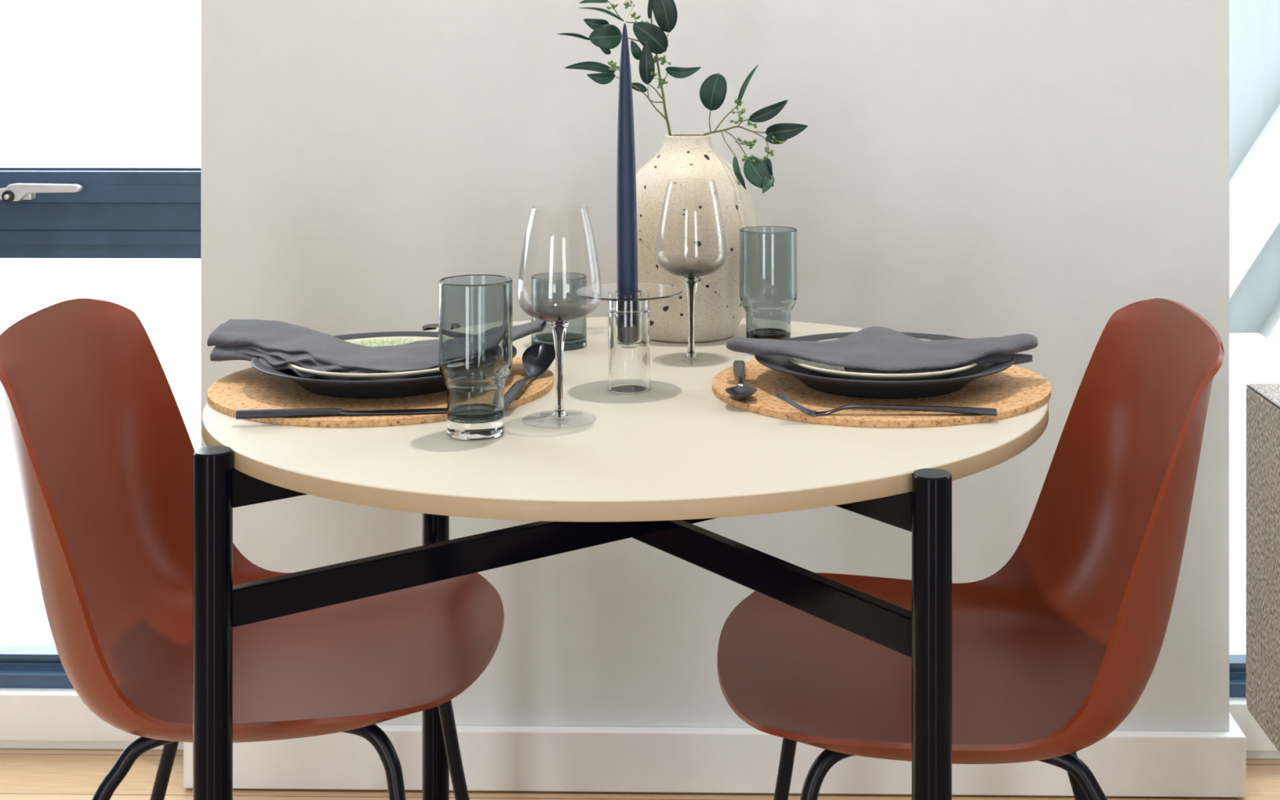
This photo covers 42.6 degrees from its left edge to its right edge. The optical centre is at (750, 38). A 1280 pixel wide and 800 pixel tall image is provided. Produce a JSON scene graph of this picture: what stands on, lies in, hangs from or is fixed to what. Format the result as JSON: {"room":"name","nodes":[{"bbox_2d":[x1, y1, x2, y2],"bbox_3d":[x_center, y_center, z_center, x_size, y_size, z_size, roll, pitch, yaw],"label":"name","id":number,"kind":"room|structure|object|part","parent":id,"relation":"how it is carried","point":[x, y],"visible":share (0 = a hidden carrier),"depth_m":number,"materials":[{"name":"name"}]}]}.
{"room":"dining room","nodes":[
{"label":"dining room","id":0,"kind":"room"},
{"bbox_2d":[0,688,183,750],"bbox_3d":[-1.900,1.087,2.674,2.100,0.090,0.125,0,0,1],"label":"trim","id":1,"kind":"structure","parent":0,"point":[30,717],"depth_m":2.60,"materials":[{"name":"white paint"}]},
{"bbox_2d":[0,165,200,688],"bbox_3d":[-1.890,-0.213,2.642,2.120,2.510,0.108,0,0,1],"label":"window","id":2,"kind":"structure","parent":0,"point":[46,211],"depth_m":2.62,"materials":[{"name":"blue metal"}]},
{"bbox_3d":[-1.166,0.247,2.602,0.055,0.018,0.018,0,0,1],"label":"handle plate","id":3,"kind":"part","parent":2,"relation":"part of","materials":[{"name":"silver metal"}]},
{"bbox_3d":[-1.118,0.243,2.587,0.123,0.028,0.014,0,0,1],"label":"handle","id":4,"kind":"part","parent":2,"relation":"part of","materials":[{"name":"silver metal"}]},
{"bbox_2d":[0,748,1279,799],"bbox_3d":[0.004,1.157,0.200,6.200,0.050,5.200,0,0,1],"label":"floor","id":5,"kind":"structure","parent":0,"point":[25,774],"depth_m":2.46,"materials":[{"name":"brown wood"}]},
{"bbox_2d":[0,297,504,799],"bbox_3d":[-0.541,0.719,1.845,0.515,0.831,0.486,0,0,-2],"label":"dining chair","id":6,"kind":"object","parent":5,"relation":"on","point":[104,448],"visible":0.85,"depth_m":1.86,"materials":[{"name":"plastic"}]},
{"bbox_3d":[-0.664,0.928,1.697,0.270,0.412,0.028,0,0,-30],"label":"leg","id":7,"kind":"part","parent":6,"relation":"part of","materials":[{"name":"black metal"}]},
{"bbox_3d":[-0.673,0.928,1.986,0.270,0.412,0.028,0,0,27],"label":"leg","id":8,"kind":"part","parent":6,"relation":"part of","materials":[{"name":"black metal"}]},
{"bbox_3d":[-0.399,0.925,1.712,0.236,0.417,0.039,0,0,30],"label":"leg","id":9,"kind":"part","parent":6,"relation":"part of","materials":[{"name":"black metal"}]},
{"bbox_3d":[-0.408,0.925,1.987,0.236,0.417,0.039,0,0,-34],"label":"leg","id":10,"kind":"part","parent":6,"relation":"part of","materials":[{"name":"black metal"}]},
{"bbox_2d":[192,316,1048,799],"bbox_3d":[-0.129,0.756,1.801,0.900,0.751,0.900,0,0,0],"label":"dining table","id":11,"kind":"object","parent":5,"relation":"on","point":[658,462],"visible":0.62,"depth_m":1.50,"materials":[{"name":"beige laminate"}]},
{"bbox_3d":[-0.497,0.756,1.513,0.035,0.751,0.035,0,0,0],"label":"leg","id":12,"kind":"part","parent":11,"relation":"part of","materials":[{"name":"black metal"}]},
{"bbox_3d":[-0.129,0.418,1.801,0.903,0.036,0.015,0,0,-38],"label":"rail","id":13,"kind":"part","parent":11,"relation":"part of","materials":[{"name":"black metal"}]},
{"bbox_2d":[207,356,554,426],"bbox_3d":[-0.400,0.378,1.789,0.368,0.007,0.368,0,0,25],"label":"placemat","id":14,"kind":"object","parent":11,"relation":"on","point":[249,388],"visible":0.48,"depth_m":1.69,"materials":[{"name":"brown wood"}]},
{"bbox_2d":[235,408,447,419],"bbox_3d":[-0.396,0.370,1.628,0.222,0.008,0.019,0,0,-9],"label":"table knife","id":15,"kind":"object","parent":14,"relation":"on","point":[264,413],"visible":0.83,"depth_m":1.62,"materials":[{"name":"black metal"}]},
{"bbox_3d":[-0.456,0.370,1.618,0.100,0.008,0.010,0,0,-9],"label":"handle","id":16,"kind":"part","parent":15,"relation":"part of","materials":[{"name":"black metal"}]},
{"bbox_3d":[-0.347,0.372,1.635,0.124,0.005,0.019,0,0,-9],"label":"blade","id":17,"kind":"part","parent":15,"relation":"part of","materials":[{"name":"black metal"}]},
{"bbox_2d":[251,331,516,398],"bbox_3d":[-0.398,0.360,1.789,0.282,0.029,0.282,0,0,1],"label":"dinner plate","id":18,"kind":"object","parent":14,"relation":"on","point":[387,388],"visible":0.4,"depth_m":1.70,"materials":[{"name":"black ceramic"}]},
{"bbox_2d":[286,336,440,380],"bbox_3d":[-0.398,0.356,1.789,0.212,0.022,0.212,0,0,1],"label":"salad plate","id":19,"kind":"object","parent":18,"relation":"on","point":[392,340],"visible":0.28,"depth_m":1.71,"materials":[{"name":"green ceramic"}]},
{"bbox_2d":[207,319,546,380],"bbox_3d":[-0.421,0.341,1.793,0.370,0.038,0.218,0,0,1],"label":"napkin","id":20,"kind":"object","parent":19,"relation":"on","point":[276,344],"visible":0.84,"depth_m":1.79,"materials":[{"name":"grey fabric"}]},
{"bbox_2d":[504,343,555,408],"bbox_3d":[-0.242,0.360,1.753,0.038,0.029,0.198,0,0,5],"label":"spoon","id":21,"kind":"object","parent":14,"relation":"on","point":[536,358],"visible":0.95,"depth_m":1.82,"materials":[{"name":"black metal"}]},
{"bbox_3d":[-0.244,0.368,1.726,0.014,0.011,0.143,0,0,5],"label":"handle","id":22,"kind":"part","parent":21,"relation":"part of","materials":[{"name":"black metal"}]},
{"bbox_2d":[521,343,555,378],"bbox_3d":[-0.236,0.360,1.824,0.038,0.029,0.056,0,0,5],"label":"bowl","id":23,"kind":"object","parent":21,"relation":"on","point":[536,358],"depth_m":1.83,"materials":[{"name":"black metal"}]},
{"bbox_3d":[-0.417,0.756,2.169,0.035,0.751,0.035,0,0,0],"label":"leg","id":24,"kind":"part","parent":11,"relation":"part of","materials":[{"name":"black metal"}]},
{"bbox_2d":[438,274,512,439],"bbox_3d":[-0.265,0.307,1.579,0.070,0.149,0.070,0,0,1],"label":"tumbler","id":25,"kind":"object","parent":11,"relation":"on","point":[475,311],"visible":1,"depth_m":1.55,"materials":[{"name":"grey glass"}]},
{"bbox_3d":[-0.129,0.529,1.801,0.903,0.035,0.015,0,0,-38],"label":"cross rail","id":26,"kind":"part","parent":11,"relation":"part of","materials":[{"name":"black metal"}]},
{"bbox_2d":[531,271,586,350],"bbox_3d":[-0.237,0.338,2.031,0.068,0.087,0.068,0,0,1],"label":"tumbler","id":27,"kind":"object","parent":11,"relation":"on","point":[555,290],"visible":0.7,"depth_m":2.00,"materials":[{"name":"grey glass"}]},
{"bbox_2d":[516,204,601,427],"bbox_3d":[-0.191,0.275,1.637,0.084,0.213,0.084,0,0,8],"label":"wine glass","id":28,"kind":"object","parent":11,"relation":"on","point":[558,320],"visible":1,"depth_m":1.63,"materials":[{"name":"clear glass"}]},
{"bbox_3d":[-0.191,0.330,1.637,0.021,0.095,0.021,0,0,1],"label":"stem","id":29,"kind":"part","parent":28,"relation":"part of","materials":[{"name":"clear glass"}]},
{"bbox_2d":[516,204,601,321],"bbox_3d":[-0.191,0.226,1.637,0.084,0.114,0.084,0,0,1],"label":"bowl","id":30,"kind":"object","parent":28,"relation":"on","point":[553,315],"depth_m":1.64,"materials":[{"name":"clear glass"}]},
{"bbox_2d":[575,283,682,393],"bbox_3d":[-0.132,0.328,1.780,0.116,0.107,0.116,0,0,-42],"label":"candle holder","id":31,"kind":"object","parent":11,"relation":"on","point":[628,314],"visible":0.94,"depth_m":1.76,"materials":[{"name":"clear glass"}]},
{"bbox_2d":[613,0,638,293],"bbox_3d":[-0.134,0.144,1.780,0.023,0.376,0.024,0,0,-40],"label":"candle","id":32,"kind":"object","parent":31,"relation":"in","point":[626,202],"visible":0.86,"depth_m":1.77,"materials":[{"name":"blue wax"}]},
{"bbox_2d":[655,177,726,364],"bbox_3d":[-0.070,0.275,1.942,0.084,0.213,0.084,0,0,12],"label":"wine glass","id":33,"kind":"object","parent":11,"relation":"on","point":[691,276],"visible":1,"depth_m":1.94,"materials":[{"name":"clear glass"}]},
{"bbox_2d":[655,177,726,277],"bbox_3d":[-0.070,0.226,1.942,0.084,0.114,0.084,0,0,1],"label":"bowl","id":34,"kind":"object","parent":33,"relation":"on","point":[683,272],"depth_m":1.95,"materials":[{"name":"clear glass"}]},
{"bbox_3d":[-0.070,0.330,1.942,0.021,0.095,0.021,0,0,1],"label":"stem","id":35,"kind":"part","parent":33,"relation":"part of","materials":[{"name":"clear glass"}]},
{"bbox_2d":[635,133,755,342],"bbox_3d":[-0.081,0.253,2.108,0.184,0.257,0.184,0,0,1],"label":"vase","id":36,"kind":"object","parent":11,"relation":"on","point":[691,233],"visible":0.79,"depth_m":2.04,"materials":[{"name":"ceramic"}]},
{"bbox_2d":[556,0,701,135],"bbox_3d":[-0.157,0.081,2.099,0.183,0.306,0.052,0,0,-8],"label":"eucalyptus sprig","id":37,"kind":"object","parent":36,"relation":"in","point":[653,38],"visible":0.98,"depth_m":2.09,"materials":[{"name":"green plant"}]},
{"bbox_3d":[-0.154,-0.029,2.106,0.060,0.038,0.004,0,0,-18],"label":"stem","id":38,"kind":"part","parent":37,"relation":"part of","materials":[{"name":"green plant"}]},
{"bbox_3d":[-0.140,0.076,2.093,0.067,0.058,0.023,0,0,1],"label":"stem","id":39,"kind":"part","parent":37,"relation":"part of","materials":[{"name":"plant"}]},
{"bbox_3d":[-0.122,0.072,2.096,0.024,0.021,0.004,0,0,-37],"label":"stem","id":40,"kind":"part","parent":37,"relation":"part of","materials":[{"name":"plant"}]},
{"bbox_3d":[-0.121,0.068,2.095,0.025,0.022,0.004,0,0,-37],"label":"stem","id":41,"kind":"part","parent":37,"relation":"part of","materials":[{"name":"plant"}]},
{"bbox_3d":[-0.110,0.081,2.113,0.047,0.306,0.024,0,0,1],"label":"stem","id":42,"kind":"part","parent":37,"relation":"part of","materials":[{"name":"plant"}]},
{"bbox_2d":[699,64,808,193],"bbox_3d":[-0.009,0.134,2.071,0.164,0.202,0.056,0,0,11],"label":"eucalyptus sprig","id":43,"kind":"object","parent":36,"relation":"in","point":[713,91],"visible":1,"depth_m":2.06,"materials":[{"name":"green plant"}]},
{"bbox_3d":[-0.051,0.106,2.094,0.003,0.030,0.005,0,0,-12],"label":"stem","id":44,"kind":"part","parent":43,"relation":"part of","materials":[{"name":"plant"}]},
{"bbox_3d":[-0.031,0.102,2.086,0.032,0.035,0.002,0,0,8],"label":"stem","id":45,"kind":"part","parent":43,"relation":"part of","materials":[{"name":"plant"}]},
{"bbox_3d":[-0.030,0.133,2.070,0.006,0.032,0.033,0,0,-34],"label":"stem","id":46,"kind":"part","parent":43,"relation":"part of","materials":[{"name":"plant"}]},
{"bbox_3d":[-0.033,0.173,2.087,0.113,0.124,0.012,0,0,25],"label":"stem","id":47,"kind":"part","parent":43,"relation":"part of","materials":[{"name":"plant"}]},
{"bbox_3d":[-0.018,0.134,2.067,0.042,0.034,0.004,0,0,45],"label":"stem","id":48,"kind":"part","parent":43,"relation":"part of","materials":[{"name":"plant"}]},
{"bbox_3d":[0.013,0.133,2.066,0.026,0.033,0.004,0,0,35],"label":"stem","id":49,"kind":"part","parent":43,"relation":"part of","materials":[{"name":"plant"}]},
{"bbox_2d":[739,226,797,340],"bbox_3d":[0.022,0.307,1.996,0.070,0.149,0.070,0,0,1],"label":"tumbler","id":50,"kind":"object","parent":11,"relation":"on","point":[768,255],"visible":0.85,"depth_m":1.97,"materials":[{"name":"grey glass"}]},
{"bbox_3d":[0.012,0.529,1.620,0.015,0.035,0.444,0,0,-38],"label":"cross rail","id":51,"kind":"part","parent":11,"relation":"part of","materials":[{"name":"black metal"}]},
{"bbox_3d":[0.012,0.418,1.620,0.015,0.036,0.444,0,0,-38],"label":"rail","id":52,"kind":"part","parent":11,"relation":"part of","materials":[{"name":"black metal"}]},
{"bbox_2d":[712,359,1051,427],"bbox_3d":[0.142,0.378,1.787,0.367,0.007,0.367,0,0,-41],"label":"placemat","id":53,"kind":"object","parent":11,"relation":"on","point":[1013,391],"visible":0.6,"depth_m":1.69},
{"bbox_2d":[724,360,756,399],"bbox_3d":[-0.011,0.367,1.770,0.033,0.014,0.195,0,0,-1],"label":"spoon","id":54,"kind":"object","parent":53,"relation":"on","point":[740,391],"visible":1,"depth_m":1.72,"materials":[{"name":"metal"}]},
{"bbox_3d":[-0.011,0.367,1.798,0.014,0.014,0.140,0,0,-1],"label":"handle","id":55,"kind":"part","parent":54,"relation":"part of","materials":[{"name":"black metal"}]},
{"bbox_2d":[724,382,756,399],"bbox_3d":[-0.010,0.368,1.701,0.033,0.011,0.056,0,0,-1],"label":"bowl","id":56,"kind":"object","parent":54,"relation":"on","point":[740,391],"depth_m":1.71,"materials":[{"name":"black metal"}]},
{"bbox_2d":[755,332,1014,399],"bbox_3d":[0.146,0.360,1.787,0.282,0.029,0.282,0,0,1],"label":"dinner plate","id":57,"kind":"object","parent":53,"relation":"on","point":[876,389],"visible":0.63,"depth_m":1.70,"materials":[{"name":"black ceramic"}]},
{"bbox_2d":[786,337,977,381],"bbox_3d":[0.146,0.356,1.787,0.212,0.022,0.212,0,0,1],"label":"salad plate","id":58,"kind":"object","parent":57,"relation":"on","point":[824,370],"visible":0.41,"depth_m":1.70,"materials":[{"name":"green ceramic"}]},
{"bbox_2d":[725,326,1038,373],"bbox_3d":[0.143,0.339,1.788,0.310,0.029,0.178,0,0,25],"label":"napkin","id":59,"kind":"object","parent":58,"relation":"on","point":[872,349],"visible":0.99,"depth_m":1.76,"materials":[{"name":"grey fabric"}]},
{"bbox_2d":[775,391,996,416],"bbox_3d":[0.135,0.364,1.629,0.220,0.022,0.022,0,0,0],"label":"fork","id":60,"kind":"object","parent":53,"relation":"on","point":[974,411],"visible":1,"depth_m":1.63,"materials":[{"name":"metal"}]},
{"bbox_3d":[0.154,0.370,1.629,0.181,0.010,0.017,0,0,0],"label":"handle","id":61,"kind":"part","parent":60,"relation":"part of","materials":[{"name":"black metal"}]},
{"bbox_3d":[0.159,0.756,1.433,0.035,0.751,0.035,0,0,0],"label":"leg","id":62,"kind":"part","parent":11,"relation":"part of","materials":[{"name":"black metal"}]},
{"bbox_2d":[716,297,1224,799],"bbox_3d":[0.221,0.714,1.777,0.515,0.841,0.486,0,0,0],"label":"dining chair","id":63,"kind":"object","parent":5,"relation":"on","point":[1054,649],"visible":0.93,"depth_m":1.81,"materials":[{"name":"plastic"}]},
{"bbox_3d":[0.083,0.921,1.913,0.236,0.426,0.039,0,0,32],"label":"leg","id":64,"kind":"part","parent":63,"relation":"part of","materials":[{"name":"black metal"}]},
{"bbox_3d":[0.085,0.921,1.639,0.236,0.426,0.039,0,0,-32],"label":"leg","id":65,"kind":"part","parent":63,"relation":"part of","materials":[{"name":"black metal"}]},
{"bbox_3d":[0.350,0.924,1.633,0.270,0.421,0.028,0,0,28],"label":"leg","id":66,"kind":"part","parent":63,"relation":"part of","materials":[{"name":"black metal"}]},
{"bbox_3d":[0.349,0.924,1.922,0.270,0.421,0.028,0,0,-29],"label":"leg","id":67,"kind":"part","parent":63,"relation":"part of","materials":[{"name":"black metal"}]},
{"bbox_2d":[1245,383,1279,752],"bbox_3d":[1.085,0.813,1.910,0.750,0.638,0.880,0,0,0],"label":"sofa","id":68,"kind":"object","parent":5,"relation":"on","point":[1262,400],"visible":1,"depth_m":2.27,"materials":[{"name":"grey fabric"}]},
{"bbox_2d":[200,0,1229,731],"bbox_3d":[-0.054,-0.168,2.634,1.551,2.600,0.336,0,0,1],"label":"wall","id":69,"kind":"structure","parent":0,"point":[1045,170],"depth_m":2.47,"materials":[{"name":"white paint"}]},
{"bbox_2d":[183,712,1245,797],"bbox_3d":[-0.057,1.083,2.511,1.591,0.091,0.130,0,0,1],"label":"baseboard","id":70,"kind":"structure","parent":69,"relation":"attached to","point":[1126,763],"depth_m":2.45,"materials":[{"name":"white paint"}]},
{"bbox_2d":[1229,654,1245,697],"bbox_3d":[1.885,-0.213,2.595,2.329,2.510,0.060,0,0,1],"label":"window","id":71,"kind":"structure","parent":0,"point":[1237,662],"depth_m":2.61,"materials":[{"name":"blue metal"}]},
{"bbox_2d":[1229,697,1279,759],"bbox_3d":[1.895,1.087,2.602,2.309,0.090,0.125,0,0,1],"label":"trim","id":72,"kind":"structure","parent":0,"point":[1259,745],"depth_m":2.56,"materials":[{"name":"white paint"}]},
{"label":"outside","id":73,"kind":"structure","parent":0,"visible":0},
{"bbox_2d":[0,115,1279,654],"bbox_3d":[0.310,1.482,16.402,60.000,0.100,27.190,0,0,1],"label":"wall","id":74,"kind":"structure","parent":73,"point":[164,294],"depth_m":8.76,"materials":[{"name":"white paint"}]},
{"bbox_2d":[1229,0,1279,337],"bbox_3d":[5.504,-2.068,8.077,7.300,7.000,0.640,0,0,1],"label":"window","id":75,"kind":"structure","parent":74,"relation":"on","point":[1254,24],"depth_m":7.95,"materials":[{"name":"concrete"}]}
]}

